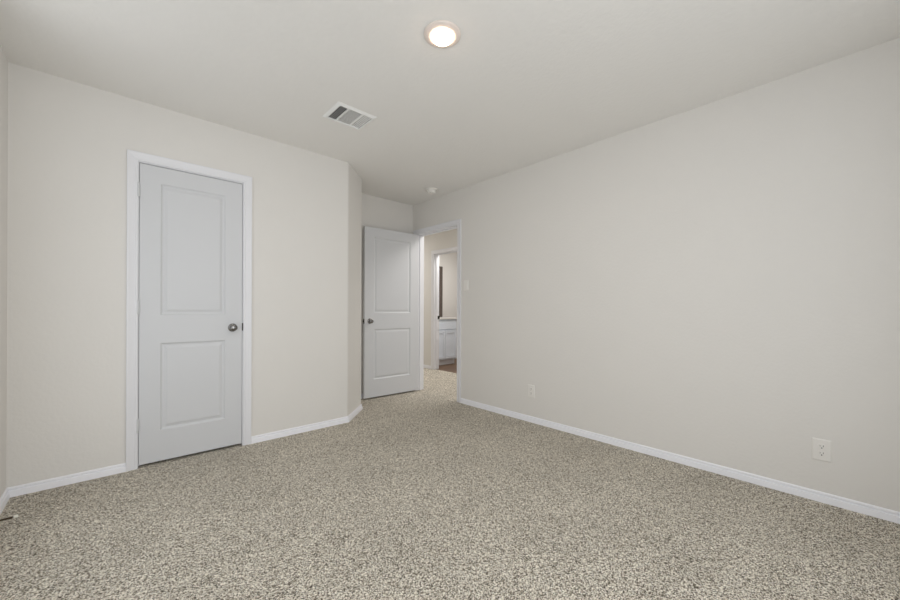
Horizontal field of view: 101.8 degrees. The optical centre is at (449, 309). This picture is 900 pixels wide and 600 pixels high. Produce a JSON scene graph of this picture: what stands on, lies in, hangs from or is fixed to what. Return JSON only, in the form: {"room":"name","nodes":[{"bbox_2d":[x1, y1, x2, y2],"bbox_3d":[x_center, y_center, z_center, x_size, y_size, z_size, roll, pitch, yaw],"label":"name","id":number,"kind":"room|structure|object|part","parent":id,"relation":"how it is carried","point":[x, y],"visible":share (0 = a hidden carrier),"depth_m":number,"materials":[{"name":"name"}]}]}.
{"room":"empty bedroom","nodes":[
{"label":"empty bedroom","id":0,"kind":"room"},
{"bbox_2d":[0,45,7,496],"bbox_3d":[-1.234,-0.161,0.599,0.114,2.440,3.819,0,0,-42],"label":"wall","id":1,"kind":"structure","parent":0,"point":[3,61],"depth_m":1.98,"materials":[{"name":"paint"}]},
{"bbox_2d":[0,514,17,520],"bbox_3d":[-2.135,1.006,1.751,0.022,0.022,0.087,0,0,44],"label":"door stop","id":2,"kind":"object","parent":1,"relation":"attached to","point":[16,515],"visible":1,"depth_m":1.76,"materials":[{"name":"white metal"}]},
{"bbox_2d":[6,62,361,487],"bbox_3d":[-1.894,-0.163,3.081,2.489,2.440,0.735,0,0,-42],"label":"wall","id":3,"kind":"structure","parent":0,"point":[69,141],"depth_m":2.34,"materials":[{"name":"paint"}]},
{"bbox_2d":[136,163,241,464],"bbox_3d":[-1.841,0.033,2.627,0.624,2.012,0.087,0,0,-42],"label":"door","id":4,"kind":"structure","parent":3,"relation":"in","point":[189,304],"depth_m":2.61,"materials":[{"name":"white paint"}]},
{"bbox_3d":[-1.644,0.140,2.777,0.052,0.052,0.043,0,0,-42],"label":"knob","id":5,"kind":"part","parent":4,"relation":"part of","materials":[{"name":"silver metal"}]},
{"bbox_2d":[126,149,251,471],"bbox_3d":[-1.872,0.008,2.670,0.738,2.097,0.130,0,0,-42],"label":"trim","id":6,"kind":"structure","parent":3,"relation":"attached to","point":[134,158],"depth_m":2.42,"materials":[{"name":"white paint"}]},
{"bbox_2d":[251,394,362,443],"bbox_3d":[-1.067,1.032,3.875,0.500,0.055,2.210,0,0,18],"label":"baseboard","id":7,"kind":"structure","parent":3,"relation":"attached to","point":[305,428],"depth_m":3.16,"materials":[{"name":"white paint"}]},
{"bbox_2d":[361,193,412,393],"bbox_3d":[-0.942,-0.160,4.527,1.095,2.440,0.114,0,0,-42],"label":"wall","id":8,"kind":"structure","parent":0,"point":[377,212],"depth_m":4.53,"materials":[{"name":"paint"}]},
{"bbox_2d":[363,226,417,398],"bbox_3d":[-0.719,0.037,4.515,0.772,2.012,0.139,0,0,-40],"label":"door","id":9,"kind":"structure","parent":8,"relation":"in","point":[390,258],"depth_m":4.48,"materials":[{"name":"white paint"}]},
{"bbox_2d":[424,229,456,365],"bbox_3d":[0.409,-0.155,5.793,0.120,2.440,5.200,0,0,-42],"label":"wall","id":10,"kind":"structure","parent":0,"point":[446,239],"depth_m":6.56,"materials":[{"name":"paint"}]},
{"bbox_2d":[431,247,456,368],"bbox_3d":[0.016,0.015,6.213,0.140,2.097,0.894,0,0,-42],"label":"trim","id":11,"kind":"structure","parent":10,"relation":"attached to","point":[435,317],"depth_m":6.48,"materials":[{"name":"white paint"}]},
{"bbox_2d":[439,252,456,358],"bbox_3d":[0.815,-0.153,7.016,2.130,2.440,2.459,0,0,-42],"label":"wall","id":12,"kind":"structure","parent":0,"point":[448,262],"depth_m":7.77,"materials":[{"name":"paint"}]},
{"bbox_2d":[439,266,442,316],"bbox_3d":[-0.395,-0.366,7.400,0.630,1.045,0.026,0,0,-42],"label":"wall mirror","id":13,"kind":"object","parent":12,"relation":"attached to","point":[440,267],"visible":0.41,"depth_m":7.57,"materials":[{"name":"brown wood"}]},
{"bbox_2d":[0,358,899,599],"bbox_3d":[0.137,1.114,4.170,6.964,0.100,7.234,0,0,-42],"label":"floor","id":14,"kind":"structure","parent":0,"point":[424,494],"depth_m":1.79,"materials":[{"name":"carpet"}]},
{"bbox_2d":[439,319,456,364],"bbox_3d":[-0.292,0.628,7.148,0.673,0.875,0.543,0,0,-42],"label":"vanity cabinet","id":15,"kind":"object","parent":14,"relation":"on","point":[447,327],"visible":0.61,"depth_m":7.02,"materials":[{"name":"white paint"}]},
{"bbox_3d":[-0.218,0.670,6.860,0.338,0.535,0.019,0,0,-42],"label":"door","id":16,"kind":"part","parent":15,"relation":"part of","materials":[{"name":"white paint"}]},
{"bbox_3d":[-0.108,0.301,6.960,0.633,0.165,0.019,0,0,-42],"label":"drawer","id":17,"kind":"part","parent":15,"relation":"part of","materials":[{"name":"white paint"}]},
{"bbox_2d":[440,317,456,318],"bbox_3d":[-0.280,0.175,7.145,0.685,0.029,0.561,0,0,-42],"label":"countertop","id":18,"kind":"structure","parent":15,"relation":"on","point":[440,317],"depth_m":7.13,"materials":[{"name":"white stone"}]},
{"bbox_3d":[0.017,0.671,7.075,0.291,0.535,0.019,0,0,-42],"label":"door","id":19,"kind":"part","parent":15,"relation":"part of","materials":[{"name":"white paint"}]},
{"bbox_2d":[0,0,899,204],"bbox_3d":[0.147,-1.426,4.170,6.964,0.100,7.234,0,0,-42],"label":"ceiling","id":20,"kind":"structure","parent":0,"point":[524,83],"depth_m":2.02,"materials":[{"name":"paint"}]},
{"bbox_2d":[322,101,376,129],"bbox_3d":[-0.718,-1.373,2.616,0.293,0.012,0.253,0,0,-42],"label":"ceiling vent","id":21,"kind":"object","parent":20,"relation":"in","point":[342,113],"visible":1,"depth_m":2.60,"materials":[{"name":"white metal"}]},
{"bbox_2d":[425,187,437,194],"bbox_3d":[-0.212,-1.352,4.198,0.150,0.050,0.150,0,0,-42],"label":"smoke detector","id":22,"kind":"object","parent":20,"relation":"attached to","point":[430,190],"visible":1,"depth_m":4.16,"materials":[{"name":"white plastic"}]},
{"bbox_2d":[424,20,460,48],"bbox_3d":[-0.038,-1.361,1.830,0.185,0.030,0.185,0,0,-42],"label":"recessed light","id":23,"kind":"object","parent":20,"relation":"in","point":[442,34],"visible":1,"depth_m":1.80,"materials":[{"name":"white glass"}]},
{"bbox_2d":[413,37,899,511],"bbox_3d":[0.175,-0.156,4.201,0.114,2.440,7.234,0,0,-42],"label":"wall","id":24,"kind":"structure","parent":0,"point":[717,282],"depth_m":2.38,"materials":[{"name":"paint"}]},
{"bbox_2d":[413,219,460,402],"bbox_3d":[-0.134,0.015,4.538,0.147,2.097,0.894,0,0,-42],"label":"trim","id":25,"kind":"structure","parent":24,"relation":"attached to","point":[455,224],"depth_m":4.66,"materials":[{"name":"white paint"}]},
{"bbox_2d":[0,398,899,523],"bbox_3d":[0.004,1.036,1.812,3.356,0.055,3.705,0,0,-42],"label":"baseboard","id":26,"kind":"structure","parent":24,"relation":"attached to","point":[841,502],"depth_m":2.26,"materials":[{"name":"white paint"}]},
{"bbox_2d":[464,280,467,290],"bbox_3d":[0.179,-0.271,4.107,0.008,0.117,0.074,0,0,-42],"label":"light switch","id":27,"kind":"object","parent":24,"relation":"attached to","point":[465,281],"visible":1,"depth_m":4.11,"materials":[{"name":"white plastic"}]},
{"bbox_2d":[528,384,534,397],"bbox_3d":[0.768,0.775,3.457,0.009,0.117,0.074,0,0,-42],"label":"electrical outlet","id":28,"kind":"object","parent":24,"relation":"attached to","point":[531,388],"visible":1,"depth_m":3.45,"materials":[{"name":"white plastic"}]},
{"bbox_2d":[812,437,831,462],"bbox_3d":[2.068,0.783,2.034,0.009,0.120,0.078,0,0,-42],"label":"electrical outlet","id":29,"kind":"object","parent":24,"relation":"attached to","point":[821,448],"visible":1,"depth_m":2.03,"materials":[{"name":"white plastic"}]},
{"bbox_2d":[817,451,825,456],"bbox_3d":[2.067,0.803,2.033,0.004,0.028,0.034,0,0,-42],"label":"receptacle","id":30,"kind":"object","parent":29,"relation":"attached to","point":[819,453],"depth_m":2.03,"materials":[{"name":"white plastic"}]},
{"bbox_2d":[817,444,825,449],"bbox_3d":[2.067,0.764,2.033,0.004,0.028,0.034,0,0,-42],"label":"receptacle","id":31,"kind":"object","parent":29,"relation":"attached to","point":[819,446],"depth_m":2.03,"materials":[{"name":"white plastic"}]}
]}

